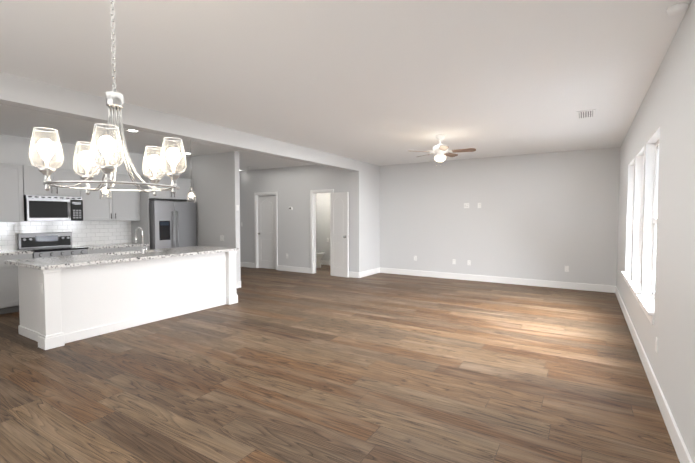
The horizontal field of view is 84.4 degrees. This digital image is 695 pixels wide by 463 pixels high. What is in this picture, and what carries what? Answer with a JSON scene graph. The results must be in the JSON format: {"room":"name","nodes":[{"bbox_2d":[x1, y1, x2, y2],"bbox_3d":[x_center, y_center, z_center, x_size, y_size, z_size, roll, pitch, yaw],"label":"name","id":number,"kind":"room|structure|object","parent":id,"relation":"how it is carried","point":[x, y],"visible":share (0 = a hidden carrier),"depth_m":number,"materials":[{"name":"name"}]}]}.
{"room":"open-plan living room","nodes":[
{"label":"open-plan living room","id":0,"kind":"room"},
{"bbox_2d":[0,134,170,200],"bbox_3d":[-5.927,-0.140,5.471,0.150,2.740,7.850,1,3,32],"label":"wall","id":1,"kind":"structure","parent":0,"point":[14,149],"depth_m":6.72,"materials":[{"name":"white paint"}]},
{"bbox_2d":[0,163,31,221],"bbox_3d":[-5.481,-0.586,5.693,0.343,0.885,1.105,1,3,32],"label":"upper cabinet","id":2,"kind":"object","parent":1,"relation":"attached to","point":[18,183],"depth_m":5.91,"materials":[{"name":"grey wood"}]},
{"bbox_2d":[28,166,83,198],"bbox_3d":[-5.013,-0.826,6.437,0.343,0.464,0.794,1,3,32],"label":"upper cabinet","id":3,"kind":"object","parent":1,"relation":"attached to","point":[38,189],"depth_m":6.38,"materials":[{"name":"grey wood"}]},
{"bbox_2d":[24,195,82,220],"bbox_3d":[-4.961,-0.383,6.422,0.461,0.408,0.788,1,3,32],"label":"over-the-range microwave","id":4,"kind":"object","parent":3,"relation":"attached to","point":[49,208],"visible":1,"depth_m":6.28,"materials":[{"name":"silver metal"}]},
{"bbox_2d":[0,221,131,249],"bbox_3d":[-5.913,0.105,5.354,0.006,0.470,5.750,1,3,32],"label":"backsplash","id":5,"kind":"structure","parent":1,"relation":"attached to","point":[96,232],"depth_m":6.97,"materials":[{"name":"tile"}]},
{"bbox_2d":[80,171,139,222],"bbox_3d":[-4.541,-0.645,7.203,0.343,0.885,1.115,1,3,32],"label":"upper cabinet","id":6,"kind":"object","parent":1,"relation":"attached to","point":[123,205],"depth_m":7.16,"materials":[{"name":"grey wood"}]},
{"bbox_2d":[140,175,192,200],"bbox_3d":[-3.860,-0.894,8.015,0.633,0.450,0.990,1,3,32],"label":"upper cabinet","id":7,"kind":"object","parent":1,"relation":"attached to","point":[184,184],"depth_m":7.78,"materials":[{"name":"grey wood"}]},
{"bbox_2d":[176,151,240,281],"bbox_3d":[-3.800,-0.265,8.698,3.750,2.740,0.120,1,3,32],"label":"wall","id":8,"kind":"structure","parent":0,"point":[216,183],"depth_m":7.93,"materials":[{"name":"white paint"}]},
{"bbox_2d":[236,281,240,287],"bbox_3d":[-2.201,1.075,7.755,0.016,0.135,0.120,1,3,32],"label":"baseboard","id":9,"kind":"structure","parent":8,"relation":"attached to","point":[238,284],"depth_m":7.74,"materials":[{"name":"white wood"}]},
{"bbox_2d":[239,165,353,271],"bbox_3d":[-1.970,-0.331,10.408,5.050,2.740,0.120,1,3,32],"label":"wall","id":10,"kind":"structure","parent":0,"point":[293,186],"depth_m":10.02,"materials":[{"name":"white paint"}]},
{"bbox_2d":[240,262,254,267],"bbox_3d":[-3.312,0.941,11.213,1.675,0.135,0.016,1,3,32],"label":"baseboard","id":11,"kind":"structure","parent":10,"relation":"attached to","point":[246,264],"depth_m":10.92,"materials":[{"name":"white wood"}]},
{"bbox_2d":[254,192,277,269],"bbox_3d":[-2.208,-0.019,10.558,0.850,2.105,0.138,1,3,32],"label":"door frame","id":12,"kind":"structure","parent":10,"relation":"attached to","point":[256,195],"depth_m":10.67,"materials":[{"name":"white wood"}]},
{"bbox_2d":[258,195,275,268],"bbox_3d":[-2.197,0.019,10.572,0.692,2.010,0.171,1,3,32],"label":"closet door","id":13,"kind":"structure","parent":10,"relation":"in","point":[266,233],"depth_m":10.57,"materials":[{"name":"white wood"}]},
{"bbox_2d":[278,265,309,272],"bbox_3d":[-1.407,0.987,10.029,1.110,0.135,0.016,1,3,32],"label":"baseboard","id":14,"kind":"structure","parent":10,"relation":"attached to","point":[294,269],"depth_m":10.01,"materials":[{"name":"white wood"}]},
{"bbox_2d":[310,189,333,273],"bbox_3d":[-0.604,0.019,9.560,0.710,2.105,0.138,1,3,32],"label":"door frame","id":15,"kind":"structure","parent":10,"relation":"attached to","point":[313,193],"depth_m":9.68,"materials":[{"name":"white wood"}]},
{"bbox_2d":[330,192,348,277],"bbox_3d":[-0.207,0.075,9.133,0.546,2.010,0.180,1,3,32],"label":"bathroom door","id":16,"kind":"structure","parent":10,"relation":"in","point":[339,234],"depth_m":9.13,"materials":[{"name":"white wood"}]},
{"bbox_2d":[349,272,358,277],"bbox_3d":[-0.034,1.020,9.175,0.705,0.135,0.016,1,3,32],"label":"baseboard","id":17,"kind":"structure","parent":10,"relation":"attached to","point":[354,274],"depth_m":9.04,"materials":[{"name":"white wood"}]},
{"bbox_2d":[316,193,329,260],"bbox_3d":[-0.022,-0.358,11.098,2.470,2.740,0.150,1,3,32],"label":"wall","id":18,"kind":"structure","parent":0,"point":[322,219],"depth_m":11.45,"materials":[{"name":"white paint"}]},
{"bbox_2d":[321,260,329,264],"bbox_3d":[-0.002,0.948,11.038,2.320,0.135,0.016,1,3,32],"label":"baseboard","id":19,"kind":"structure","parent":18,"relation":"attached to","point":[324,262],"depth_m":11.44,"materials":[{"name":"white wood"}]},
{"bbox_2d":[0,265,679,462],"bbox_3d":[-1.913,1.279,5.532,10.360,0.100,12.100,1,3,32],"label":"floor","id":20,"kind":"structure","parent":0,"point":[321,365],"depth_m":3.34,"materials":[{"name":"brown wood"}]},
{"bbox_2d":[0,251,32,313],"bbox_3d":[-5.385,0.787,5.645,0.614,0.876,1.036,1,3,32],"label":"base cabinet","id":21,"kind":"object","parent":20,"relation":"on","point":[9,295],"depth_m":5.68,"materials":[{"name":"grey wood"}]},
{"bbox_2d":[0,249,31,254],"bbox_3d":[-6.129,0.377,4.407,0.640,0.040,3.896,1,3,32],"label":"countertop","id":22,"kind":"structure","parent":21,"relation":"on","point":[17,252],"depth_m":5.79,"materials":[{"name":"grey stone"}]},
{"bbox_2d":[17,232,88,257],"bbox_3d":[-4.865,0.611,6.377,0.704,1.170,0.764,1,3,32],"label":"range","id":23,"kind":"object","parent":20,"relation":"on","point":[49,244],"visible":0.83,"depth_m":6.37,"materials":[{"name":"silver metal"}]},
{"bbox_2d":[88,247,147,253],"bbox_3d":[-4.421,0.727,7.193,0.614,0.876,1.078,1,3,32],"label":"base cabinet","id":24,"kind":"object","parent":20,"relation":"on","point":[106,249],"depth_m":6.96,"materials":[{"name":"grey"}]},
{"bbox_2d":[84,243,147,250],"bbox_3d":[-4.410,0.269,7.169,0.640,0.040,1.078,1,3,32],"label":"countertop","id":25,"kind":"structure","parent":24,"relation":"on","point":[100,247],"depth_m":7.01,"materials":[{"name":"grey stone"}]},
{"bbox_2d":[5,251,237,349],"bbox_3d":[-2.984,0.791,5.538,1.020,0.875,2.706,1,3,32],"label":"kitchen island","id":26,"kind":"object","parent":20,"relation":"on","point":[63,300],"depth_m":4.84,"materials":[{"name":"white wood"}]},
{"bbox_2d":[5,247,238,270],"bbox_3d":[-2.976,0.334,5.515,1.035,0.040,2.740,1,3,32],"label":"island countertop","id":27,"kind":"structure","parent":26,"relation":"on","point":[47,264],"depth_m":4.95,"materials":[{"name":"grey stone"}]},
{"bbox_2d":[149,199,196,248],"bbox_3d":[-3.769,0.245,8.003,0.817,1.775,0.940,1,3,32],"label":"refrigerator","id":28,"kind":"object","parent":20,"relation":"on","point":[173,224],"visible":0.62,"depth_m":7.70,"materials":[{"name":"silver metal"}]},
{"bbox_2d":[316,252,324,267],"bbox_3d":[-0.964,0.623,10.950,0.732,0.790,0.420,1,3,32],"label":"toilet","id":29,"kind":"object","parent":20,"relation":"on","point":[319,255],"visible":0.25,"depth_m":10.79,"materials":[{"name":"white ceramic"}]},
{"bbox_2d":[0,0,691,170],"bbox_3d":[-1.913,-1.559,5.422,10.360,0.100,12.100,1,3,32],"label":"ceiling","id":30,"kind":"structure","parent":0,"point":[384,82],"depth_m":3.36,"materials":[{"name":"white paint"}]},
{"bbox_2d":[99,127,111,198],"bbox_3d":[-3.226,-0.966,5.095,0.144,1.060,0.144,1,3,32],"label":"pendant light","id":31,"kind":"object","parent":30,"relation":"hanging from","point":[105,191],"visible":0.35,"depth_m":5.09,"materials":[{"name":"silver metal"}]},
{"bbox_2d":[29,0,186,195],"bbox_3d":[-1.115,-0.774,1.805,0.593,1.187,0.612,1,3,32],"label":"chandelier","id":32,"kind":"object","parent":30,"relation":"hanging from","point":[107,145],"visible":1,"depth_m":1.78,"materials":[{"name":"silver metal"}]},
{"bbox_2d":[0,72,358,171],"bbox_3d":[-2.456,-1.361,4.707,0.200,0.240,10.000,1,3,32],"label":"header beam","id":33,"kind":"structure","parent":30,"relation":"attached to","point":[21,92],"depth_m":4.64,"materials":[{"name":"white paint"}]},
{"bbox_2d":[187,141,195,201],"bbox_3d":[-2.534,-1.009,6.207,0.144,1.060,0.144,1,3,32],"label":"pendant light","id":34,"kind":"object","parent":30,"relation":"hanging from","point":[191,192],"visible":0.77,"depth_m":6.20,"materials":[{"name":"silver metal"}]},
{"bbox_2d":[413,135,475,166],"bbox_3d":[1.518,-1.279,6.149,1.037,0.515,1.042,1,3,32],"label":"ceiling fan","id":35,"kind":"object","parent":30,"relation":"hanging from","point":[440,150],"visible":1,"depth_m":6.08,"materials":[{"name":"white"}]},
{"bbox_2d":[576,109,595,118],"bbox_3d":[3.009,-1.477,4.836,0.200,0.017,0.380,1,3,32],"label":"ceiling vent","id":36,"kind":"object","parent":30,"relation":"in","point":[585,114],"visible":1,"depth_m":4.79,"materials":[{"name":"white metal"}]},
{"bbox_2d":[666,3,687,15],"bbox_3d":[2.043,-1.372,2.377,0.104,0.037,0.104,1,3,32],"label":"smoke detector","id":37,"kind":"object","parent":30,"relation":"attached to","point":[676,9],"visible":1,"depth_m":2.35,"materials":[{"name":"white plastic"}]},
{"bbox_2d":[354,161,379,271],"bbox_3d":[0.721,-0.308,9.812,0.150,2.740,1.950,1,3,32],"label":"wall","id":38,"kind":"structure","parent":0,"point":[366,216],"depth_m":9.26,"materials":[{"name":"white paint"}]},
{"bbox_2d":[359,267,379,277],"bbox_3d":[0.554,1.010,9.437,0.016,0.135,1.050,1,3,32],"label":"baseboard return","id":39,"kind":"object","parent":38,"relation":"attached to","point":[369,272],"visible":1,"depth_m":9.40,"materials":[{"name":"white wood"}]},
{"bbox_2d":[379,147,619,285],"bbox_3d":[3.055,-0.259,8.538,5.160,2.740,0.150,1,3,32],"label":"wall","id":40,"kind":"structure","parent":0,"point":[549,216],"depth_m":8.20,"materials":[{"name":"white paint"}]},
{"bbox_2d":[380,267,614,292],"bbox_3d":[2.947,1.044,8.558,5.010,0.135,0.016,1,3,32],"label":"baseboard","id":41,"kind":"structure","parent":40,"relation":"attached to","point":[565,285],"depth_m":8.25,"materials":[{"name":"white wood"}]},
{"bbox_2d":[616,0,694,462],"bbox_3d":[2.422,-0.035,2.783,0.150,2.740,12.100,1,3,32],"label":"wall","id":42,"kind":"structure","parent":0,"point":[667,106],"depth_m":2.67,"materials":[{"name":"white paint"}]},
{"bbox_2d":[621,159,633,287],"bbox_3d":[3.929,-0.121,5.318,0.120,1.686,0.930,1,3,32],"label":"window frame","id":43,"kind":"structure","parent":42,"relation":"attached to","point":[626,273],"depth_m":5.66,"materials":[{"name":"white wood"}]},
{"bbox_2d":[627,147,643,302],"bbox_3d":[3.401,-0.088,4.469,0.120,1.686,0.930,1,3,32],"label":"window frame","id":44,"kind":"structure","parent":42,"relation":"attached to","point":[634,284],"depth_m":4.81,"materials":[{"name":"white wood"}]},
{"bbox_2d":[639,156,643,281],"bbox_3d":[3.465,-0.129,4.428,0.070,1.600,0.860,1,3,32],"label":"window","id":45,"kind":"structure","parent":42,"relation":"in","point":[641,218],"depth_m":4.77,"materials":[{"name":"white plastic"}]},
{"bbox_2d":[636,127,659,324],"bbox_3d":[2.873,-0.055,3.621,0.120,1.686,0.930,1,3,32],"label":"window frame","id":46,"kind":"structure","parent":42,"relation":"attached to","point":[646,301],"depth_m":3.96,"materials":[{"name":"white wood"}]},
{"bbox_2d":[615,286,692,462],"bbox_3d":[2.153,1.277,2.559,0.016,0.135,11.050,1,3,32],"label":"baseboard","id":47,"kind":"structure","parent":42,"relation":"attached to","point":[681,450],"depth_m":2.87,"materials":[{"name":"white wood"}]},
{"bbox_2d":[651,140,658,298],"bbox_3d":[2.936,-0.096,3.580,0.070,1.600,0.860,1,3,32],"label":"window","id":48,"kind":"structure","parent":42,"relation":"in","point":[654,221],"depth_m":3.90,"materials":[{"name":"white plastic"}]},
{"bbox_2d":[655,337,657,352],"bbox_3d":[2.513,0.923,3.117,0.009,0.115,0.072,1,3,32],"label":"electrical outlet","id":49,"kind":"object","parent":42,"relation":"attached to","point":[656,347],"visible":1,"depth_m":3.10,"materials":[{"name":"white plastic"}]}
]}

